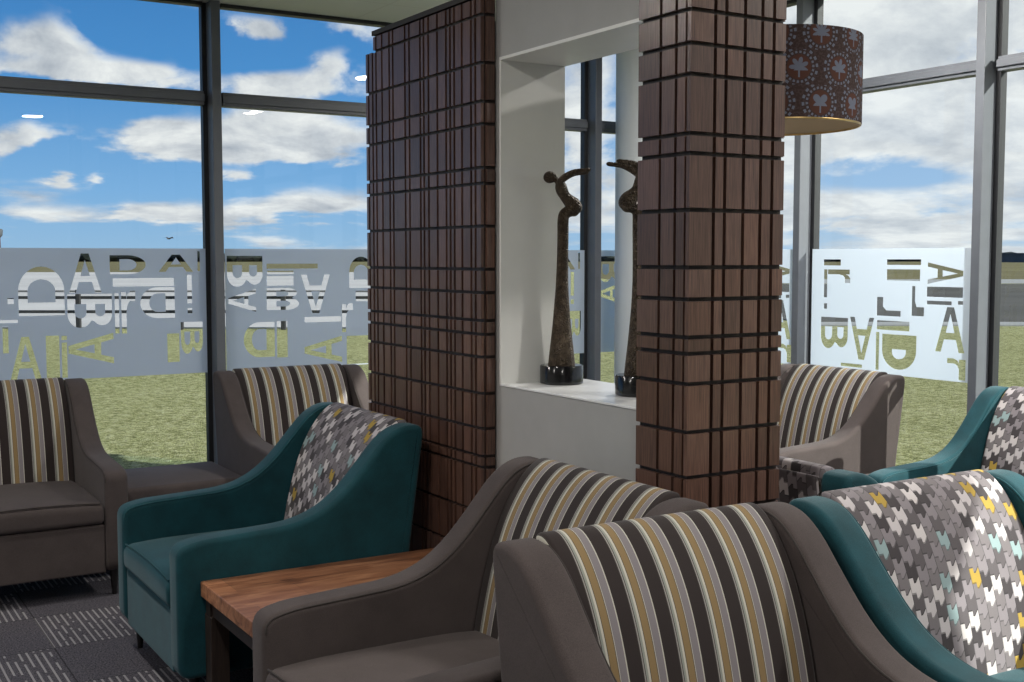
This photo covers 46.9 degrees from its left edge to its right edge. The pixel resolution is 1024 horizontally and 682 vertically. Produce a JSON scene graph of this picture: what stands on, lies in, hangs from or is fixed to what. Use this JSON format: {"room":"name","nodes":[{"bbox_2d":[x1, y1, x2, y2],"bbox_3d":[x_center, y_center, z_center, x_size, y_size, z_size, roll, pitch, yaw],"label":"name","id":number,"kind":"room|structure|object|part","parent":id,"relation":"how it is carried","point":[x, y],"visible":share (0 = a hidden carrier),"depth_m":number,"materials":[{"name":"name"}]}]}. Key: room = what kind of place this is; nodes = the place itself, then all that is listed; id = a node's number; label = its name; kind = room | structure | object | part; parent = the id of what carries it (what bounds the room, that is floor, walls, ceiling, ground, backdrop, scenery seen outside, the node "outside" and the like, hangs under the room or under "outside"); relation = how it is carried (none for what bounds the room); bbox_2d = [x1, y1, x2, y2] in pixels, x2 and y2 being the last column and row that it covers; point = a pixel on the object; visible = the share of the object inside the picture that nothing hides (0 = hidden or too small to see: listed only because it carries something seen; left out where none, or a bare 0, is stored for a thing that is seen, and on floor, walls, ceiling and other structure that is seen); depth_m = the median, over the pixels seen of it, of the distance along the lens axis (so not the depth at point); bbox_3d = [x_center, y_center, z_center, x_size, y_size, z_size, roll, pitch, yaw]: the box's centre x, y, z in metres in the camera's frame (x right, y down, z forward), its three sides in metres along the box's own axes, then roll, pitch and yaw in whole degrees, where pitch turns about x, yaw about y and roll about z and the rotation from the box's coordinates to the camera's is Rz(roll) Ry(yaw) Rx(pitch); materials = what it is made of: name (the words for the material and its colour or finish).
{"room":"airport terminal","nodes":[
{"label":"airport terminal","id":0,"kind":"room"},
{"bbox_2d":[0,569,252,681],"bbox_3d":[-0.103,1.626,1.962,9.750,0.120,11.250,-2,5,-31],"label":"floor","id":1,"kind":"structure","parent":0,"point":[69,629],"depth_m":5.27,"materials":[{"name":"carpet"}]},
{"bbox_2d":[0,377,127,593],"bbox_3d":[-2.591,0.759,6.115,0.940,1.028,1.029,-2,5,-31],"label":"armchair","id":2,"kind":"object","parent":1,"relation":"on","point":[62,494],"visible":0.98,"depth_m":6.02,"materials":[{"name":"beige fabric"}]},
{"bbox_2d":[0,377,74,484],"bbox_3d":[-2.772,0.547,6.396,0.708,0.646,0.302,-2,5,-31],"label":"cushion","id":3,"kind":"object","parent":2,"relation":"on","point":[37,416],"depth_m":6.44,"materials":[{"name":"fabric"}]},
{"bbox_2d":[0,481,103,534],"bbox_3d":[-2.512,0.840,5.991,0.706,0.128,0.727,-2,5,-31],"label":"seat cushion","id":4,"kind":"object","parent":2,"relation":"on","point":[26,507],"depth_m":5.82,"materials":[{"name":"beige fabric"}]},
{"bbox_3d":[-2.241,0.683,6.328,0.115,0.889,1.024,-2,5,-31],"label":"arm","id":5,"kind":"part","parent":2,"relation":"part of","materials":[{"name":"beige fabric"}]},
{"bbox_3d":[-2.019,1.218,5.988,0.044,0.130,0.044,-2,5,-31],"label":"leg","id":6,"kind":"part","parent":2,"relation":"part of","materials":[{"name":"black wood"}]},
{"bbox_2d":[125,461,240,501],"bbox_3d":[-1.949,0.993,6.703,0.720,0.478,0.640,-2,5,-31],"label":"upholstered bench","id":7,"kind":"object","parent":1,"relation":"on","point":[144,482],"visible":0.27,"depth_m":6.56,"materials":[{"name":"beige fabric"}]},
{"bbox_2d":[117,402,421,681],"bbox_3d":[-1.044,0.837,5.008,1.029,1.028,0.940,-2,5,-31],"label":"armchair","id":8,"kind":"object","parent":1,"relation":"on","point":[340,484],"visible":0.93,"depth_m":4.79,"materials":[{"name":"teal fabric"}]},
{"bbox_3d":[-1.626,1.276,5.158,0.044,0.130,0.044,-2,5,-31],"label":"leg","id":9,"kind":"part","parent":8,"relation":"part of","materials":[{"name":"black wood"}]},
{"bbox_2d":[124,528,238,605],"bbox_3d":[-1.173,0.914,4.934,0.727,0.128,0.706,-2,5,-31],"label":"seat cushion","id":10,"kind":"object","parent":8,"relation":"on","point":[146,552],"depth_m":4.89,"materials":[{"name":"teal fabric"}]},
{"bbox_3d":[-1.203,1.325,4.469,0.044,0.130,0.044,-2,5,-31],"label":"leg","id":11,"kind":"part","parent":8,"relation":"part of","materials":[{"name":"black wood"}]},
{"bbox_3d":[-1.257,0.751,5.356,1.024,0.889,0.115,-2,5,-31],"label":"arm","id":12,"kind":"part","parent":8,"relation":"part of","materials":[{"name":"teal fabric"}]},
{"bbox_2d":[284,402,406,519],"bbox_3d":[-0.749,0.633,5.175,0.302,0.646,0.708,-2,5,-31],"label":"cushion","id":13,"kind":"object","parent":8,"relation":"on","point":[326,444],"depth_m":5.25,"materials":[{"name":"fabric"}]},
{"bbox_2d":[213,363,370,475],"bbox_3d":[-1.150,0.697,6.996,0.940,1.028,1.029,-2,5,-31],"label":"armchair","id":14,"kind":"object","parent":1,"relation":"on","point":[255,407],"visible":0.36,"depth_m":7.13,"materials":[{"name":"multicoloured fabric"}]},
{"bbox_3d":[-1.503,0.651,6.779,0.115,0.889,1.024,-2,5,-31],"label":"arm","id":15,"kind":"part","parent":14,"relation":"part of","materials":[{"name":"beige fabric"}]},
{"bbox_2d":[232,363,352,445],"bbox_3d":[-1.331,0.486,7.277,0.708,0.646,0.302,-2,5,-31],"label":"cushion","id":16,"kind":"object","parent":14,"relation":"on","point":[273,398],"depth_m":7.21,"materials":[{"name":"fabric"}]},
{"bbox_3d":[-0.800,0.621,7.209,0.115,0.889,1.024,-2,5,-31],"label":"arm","id":17,"kind":"part","parent":14,"relation":"part of","materials":[{"name":"beige fabric"}]},
{"bbox_2d":[0,0,615,463],"bbox_3d":[-3.017,-0.441,6.478,9.640,3.370,0.155,-2,5,-31],"label":"window","id":18,"kind":"structure","parent":1,"relation":"on","point":[141,351],"depth_m":7.17,"materials":[{"name":"glass"}]},
{"bbox_3d":[-2.426,-2.071,6.762,1.295,0.158,0.075,-2,5,-31],"label":"head rail","id":19,"kind":"part","parent":18,"relation":"part of","materials":[{"name":"grey metal"}]},
{"bbox_3d":[-1.226,-2.122,7.495,1.295,0.158,0.075,-2,5,-31],"label":"head rail","id":20,"kind":"part","parent":18,"relation":"part of","materials":[{"name":"grey metal"}]},
{"bbox_2d":[201,548,433,681],"bbox_3d":[-0.521,1.149,4.311,0.990,0.502,0.820,-2,5,-31],"label":"side table","id":21,"kind":"object","parent":1,"relation":"on","point":[232,603],"visible":0.27,"depth_m":4.35,"materials":[{"name":"brown wood"}]},
{"bbox_3d":[-1.093,1.203,4.386,0.070,0.385,0.070,-2,5,-31],"label":"leg","id":22,"kind":"part","parent":21,"relation":"part of","materials":[{"name":"brown wood"}]},
{"bbox_2d":[366,0,495,550],"bbox_3d":[-0.228,-0.013,5.085,0.377,2.712,1.060,-2,5,-31],"label":"column","id":23,"kind":"structure","parent":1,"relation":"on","point":[430,73],"depth_m":4.84,"materials":[{"name":"brown wood"}]},
{"bbox_2d":[252,456,708,681],"bbox_3d":[-0.119,0.945,3.474,1.029,1.028,0.940,-2,5,-31],"label":"armchair","id":24,"kind":"object","parent":1,"relation":"on","point":[434,619],"visible":0.68,"depth_m":3.68,"materials":[{"name":"beige fabric"}]},
{"bbox_2d":[266,631,499,681],"bbox_3d":[-0.248,1.022,3.400,0.727,0.128,0.706,-2,5,-31],"label":"seat cushion","id":25,"kind":"object","parent":24,"relation":"on","point":[387,656],"depth_m":3.56,"materials":[{"name":"beige fabric"}]},
{"bbox_3d":[-0.332,0.859,3.821,1.024,0.889,0.115,-2,5,-31],"label":"arm","id":26,"kind":"part","parent":24,"relation":"part of","materials":[{"name":"beige fabric"}]},
{"bbox_3d":[0.099,0.909,3.120,1.024,0.889,0.115,-2,5,-31],"label":"arm","id":27,"kind":"part","parent":24,"relation":"part of","materials":[{"name":"beige fabric"}]},
{"bbox_2d":[474,458,679,639],"bbox_3d":[0.176,0.741,3.640,0.302,0.646,0.708,-2,5,-31],"label":"cushion","id":28,"kind":"object","parent":24,"relation":"on","point":[537,496],"depth_m":3.78,"materials":[{"name":"fabric"}]},
{"bbox_2d":[614,48,642,382],"bbox_3d":[0.970,-0.586,8.550,0.450,3.370,0.450,-2,5,-31],"label":"column corner","id":29,"kind":"structure","parent":1,"relation":"on","point":[627,63],"depth_m":8.38,"materials":[{"name":"white paint"}]},
{"bbox_2d":[636,0,786,507],"bbox_3d":[0.626,-0.177,3.700,0.398,3.234,0.247,-2,5,-31],"label":"pillar","id":30,"kind":"structure","parent":1,"relation":"on","point":[711,96],"depth_m":3.58,"materials":[{"name":"brown wood"}]},
{"bbox_2d":[493,502,936,681],"bbox_3d":[0.615,0.999,2.705,0.940,1.028,1.029,-2,5,-31],"label":"armchair","id":31,"kind":"object","parent":1,"relation":"on","point":[742,592],"visible":1,"depth_m":2.94,"materials":[{"name":"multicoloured fabric"}]},
{"bbox_3d":[0.262,0.953,2.488,0.115,0.889,1.024,-2,5,-31],"label":"arm","id":32,"kind":"part","parent":31,"relation":"part of","materials":[{"name":"beige fabric"}]},
{"bbox_2d":[536,502,815,681],"bbox_3d":[0.435,0.787,2.986,0.708,0.646,0.302,-2,5,-31],"label":"cushion","id":33,"kind":"object","parent":31,"relation":"on","point":[727,593],"depth_m":2.97,"materials":[{"name":"fabric"}]},
{"bbox_3d":[0.966,0.923,2.918,0.115,0.889,1.024,-2,5,-31],"label":"arm","id":34,"kind":"part","parent":31,"relation":"part of","materials":[{"name":"beige fabric"}]},
{"bbox_2d":[776,456,878,503],"bbox_3d":[1.240,0.879,4.404,1.029,1.028,0.940,-2,5,-31],"label":"armchair","id":35,"kind":"object","parent":1,"relation":"on","point":[797,478],"visible":0.08,"depth_m":3.85,"materials":[{"name":"teal fabric"}]},
{"bbox_3d":[0.862,0.846,4.169,0.142,0.868,0.708,-2,5,-31],"label":"panel","id":36,"kind":"part","parent":35,"relation":"part of","materials":[{"name":"fabric"}]},
{"bbox_2d":[776,456,834,490],"bbox_3d":[0.945,0.701,4.210,0.302,0.646,0.708,-2,5,-31],"label":"cushion","id":37,"kind":"object","parent":35,"relation":"on","point":[794,474],"depth_m":3.88,"materials":[{"name":"fabric"}]},
{"bbox_3d":[1.454,0.844,4.047,1.024,0.889,0.115,-2,5,-31],"label":"arm","id":38,"kind":"part","parent":35,"relation":"part of","materials":[{"name":"teal fabric"}]},
{"bbox_2d":[777,363,904,473],"bbox_3d":[1.618,0.693,7.051,1.029,1.028,0.940,-2,5,-31],"label":"armchair","id":39,"kind":"object","parent":1,"relation":"on","point":[849,419],"visible":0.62,"depth_m":6.90,"materials":[{"name":"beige fabric"}]},
{"bbox_3d":[1.405,0.608,7.399,1.024,0.889,0.115,-2,5,-31],"label":"arm","id":40,"kind":"part","parent":39,"relation":"part of","materials":[{"name":"beige fabric"}]},
{"bbox_2d":[777,363,886,447],"bbox_3d":[1.913,0.490,7.218,0.302,0.646,0.708,-2,5,-31],"label":"cushion","id":41,"kind":"object","parent":39,"relation":"on","point":[816,401],"depth_m":7.21,"materials":[{"name":"fabric"}]},
{"bbox_2d":[778,0,1023,412],"bbox_3d":[3.703,-0.315,4.689,0.155,3.370,10.055,-2,5,-31],"label":"window","id":42,"kind":"structure","parent":1,"relation":"on","point":[978,318],"depth_m":6.85,"materials":[{"name":"glass"}]},
{"bbox_3d":[1.494,-2.240,8.224,0.075,0.025,1.504,-2,5,-31],"label":"head rail","id":43,"kind":"part","parent":42,"relation":"part of","materials":[{"name":"grey metal"}]},
{"bbox_2d":[789,469,1023,681],"bbox_3d":[1.448,0.963,3.214,0.940,1.028,1.029,-2,5,-31],"label":"armchair","id":44,"kind":"object","parent":1,"relation":"on","point":[935,563],"visible":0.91,"depth_m":3.41,"materials":[{"name":"teal fabric"}]},
{"bbox_3d":[1.799,0.887,3.427,0.115,0.889,1.024,-2,5,-31],"label":"arm","id":45,"kind":"part","parent":44,"relation":"part of","materials":[{"name":"teal fabric"}]},
{"bbox_2d":[989,667,1023,681],"bbox_3d":[1.527,1.044,3.091,0.706,0.128,0.727,-2,5,-31],"label":"seat cushion","id":46,"kind":"object","parent":44,"relation":"on","point":[1005,674],"depth_m":3.42,"materials":[{"name":"teal fabric"}]},
{"bbox_2d":[868,386,1023,482],"bbox_3d":[2.416,0.787,5.714,1.029,1.028,0.940,-2,5,-31],"label":"armchair","id":47,"kind":"object","parent":1,"relation":"on","point":[990,436],"visible":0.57,"depth_m":6.08,"materials":[{"name":"teal fabric"}]},
{"bbox_2d":[981,386,1023,475],"bbox_3d":[2.711,0.584,5.881,0.302,0.646,0.708,-2,5,-31],"label":"cushion","id":48,"kind":"object","parent":47,"relation":"on","point":[1002,417],"depth_m":6.08,"materials":[{"name":"fabric"}]},
{"bbox_2d":[196,0,787,22],"bbox_3d":[-0.103,-1.810,1.720,9.750,0.300,11.250,-2,5,-31],"label":"ceiling","id":49,"kind":"structure","parent":0,"point":[390,11],"depth_m":7.22,"materials":[{"name":"painted plaster"}]},
{"bbox_2d":[782,24,863,135],"bbox_3d":[0.966,-1.307,4.276,0.600,1.061,0.600,-2,5,-31],"label":"pendant lamp","id":50,"kind":"object","parent":49,"relation":"hanging from","point":[823,83],"visible":0.43,"depth_m":4.03,"materials":[{"name":"brown fabric"}]},
{"bbox_2d":[495,0,639,481],"bbox_3d":[0.047,-0.245,4.659,0.285,3.235,1.995,-2,5,-31],"label":"wall partition","id":51,"kind":"structure","parent":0,"point":[597,437],"depth_m":4.24,"materials":[{"name":"grey paint"}]},
{"bbox_2d":[500,379,635,409],"bbox_3d":[0.363,0.190,4.265,0.389,0.008,0.942,-2,5,-31],"label":"trim","id":52,"kind":"structure","parent":51,"relation":"attached to","point":[594,391],"depth_m":4.30,"materials":[{"name":"white paint"}]},
{"bbox_2d":[540,168,590,384],"bbox_3d":[0.203,-0.247,4.551,0.190,0.825,0.168,0,4,0],"label":"bronze statue","id":53,"kind":"object","parent":52,"relation":"on","point":[561,368],"visible":1,"depth_m":4.52,"materials":[{"name":"brown metal"}]},
{"bbox_2d":[606,159,641,397],"bbox_3d":[0.439,-0.220,4.159,0.190,0.825,0.168,-1,4,-11],"label":"bronze statue","id":54,"kind":"object","parent":52,"relation":"on","point":[625,383],"visible":0.52,"depth_m":4.14,"materials":[{"name":"brown metal"}]},
{"bbox_2d":[499,18,642,383],"bbox_3d":[0.322,-0.433,4.196,0.293,1.245,0.942,-2,5,-31],"label":"wall niche","id":55,"kind":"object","parent":51,"relation":"attached to","point":[532,80],"depth_m":4.56,"materials":[{"name":"white paint"}]},
{"label":"outside","id":56,"kind":"structure","parent":0,"visible":0},
{"bbox_2d":[2,272,1023,468],"bbox_3d":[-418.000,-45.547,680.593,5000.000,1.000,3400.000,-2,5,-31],"label":"lawn","id":57,"kind":"structure","parent":56,"point":[148,420],"depth_m":16.37,"materials":[{"name":"green plant"}]},
{"bbox_2d":[7,290,367,329],"bbox_3d":[-8.399,-0.794,29.962,11.600,1.020,0.172,0,4,0],"label":"barrier fence","id":58,"kind":"object","parent":57,"relation":"on","point":[77,297],"visible":0.33,"depth_m":29.97,"materials":[{"name":"white metal"}]},
{"bbox_3d":[-10.999,-0.792,29.932,0.120,1.020,0.109,0,4,0],"label":"post","id":59,"kind":"part","parent":58,"relation":"part of","materials":[{"name":"white metal"}]},
{"bbox_3d":[-8.399,-0.746,30.021,11.600,0.075,0.060,0,4,0],"label":"rail","id":60,"kind":"part","parent":58,"relation":"part of","materials":[{"name":"white metal"}]},
{"bbox_3d":[-8.399,-1.105,29.996,11.600,0.075,0.060,0,4,0],"label":"rail","id":61,"kind":"part","parent":58,"relation":"part of","materials":[{"name":"white metal"}]},
{"bbox_3d":[-5.799,-0.792,29.932,0.120,1.020,0.109,0,4,0],"label":"post","id":62,"kind":"part","parent":58,"relation":"part of","materials":[{"name":"white metal"}]},
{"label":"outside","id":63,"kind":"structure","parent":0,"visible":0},
{"bbox_2d":[27,261,1023,271],"bbox_3d":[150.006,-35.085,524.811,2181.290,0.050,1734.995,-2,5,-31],"label":"decal","id":64,"kind":"object","parent":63,"point":[114,266],"depth_m":224.15},
{"bbox_2d":[0,229,2,247],"bbox_3d":[-208.254,-38.646,478.456,3.800,13.600,3.800,-2,5,-31],"label":"control tower","id":65,"kind":"structure","parent":64,"relation":"on","point":[1,230],"depth_m":478.07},
{"bbox_2d":[78,251,1014,261],"bbox_3d":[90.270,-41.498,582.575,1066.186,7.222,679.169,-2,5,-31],"label":"tree line","id":66,"kind":"object","parent":64,"relation":"on","point":[85,257],"visible":0.06,"depth_m":568.90,"materials":[{"name":"green plant"}]},
{"bbox_2d":[1002,253,1023,261],"bbox_3d":[221.189,-35.208,498.737,23.034,3.895,31.000,0,4,0],"label":"hill","id":67,"kind":"structure","parent":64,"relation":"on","point":[1006,257],"depth_m":494.51,"materials":[{"name":"blue"}]},
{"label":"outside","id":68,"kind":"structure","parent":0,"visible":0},
{"bbox_2d":[601,272,1023,278],"bbox_3d":[153.997,-7.055,126.309,274.562,0.050,194.347,-2,5,-31],"label":"field","id":69,"kind":"structure","parent":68,"point":[890,275],"depth_m":121.69,"materials":[{"name":"green plant"}]},
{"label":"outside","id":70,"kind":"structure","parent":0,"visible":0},
{"bbox_2d":[607,279,1023,283],"bbox_3d":[113.998,-4.644,91.895,189.111,0.050,124.412,-2,5,-31],"label":"path","id":71,"kind":"structure","parent":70,"point":[1003,281],"depth_m":94.10,"materials":[{"name":"grey concrete"}]},
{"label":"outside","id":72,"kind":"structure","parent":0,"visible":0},
{"bbox_2d":[821,322,1023,325],"bbox_3d":[103.997,-0.462,32.294,164.483,0.050,101.599,-2,5,-31],"label":"path","id":73,"kind":"structure","parent":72,"point":[822,323],"depth_m":32.15,"materials":[{"name":"grey concrete"}]},
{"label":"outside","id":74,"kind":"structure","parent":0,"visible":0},
{"bbox_2d":[779,284,1023,321],"bbox_3d":[103.998,-2.241,57.731,189.040,0.050,141.671,-2,5,-31],"label":"road","id":75,"kind":"structure","parent":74,"point":[1012,295],"depth_m":45.54,"materials":[{"name":"grey asphalt"}]},
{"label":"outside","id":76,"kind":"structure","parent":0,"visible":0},
{"bbox_2d":[0,272,369,327],"bbox_3d":[-76.496,-4.522,90.153,187.771,0.050,178.693,-2,5,-31],"label":"runway concrete","id":77,"kind":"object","parent":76,"point":[27,278],"depth_m":58.02,"materials":[{"name":"grey concrete"}]},
{"bbox_2d":[18,290,367,291],"bbox_3d":[-76.496,-2.660,63.469,126.900,0.050,79.365,-2,5,-31],"label":"joint","id":78,"kind":"object","parent":77,"relation":"on","point":[18,290],"depth_m":62.67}
]}

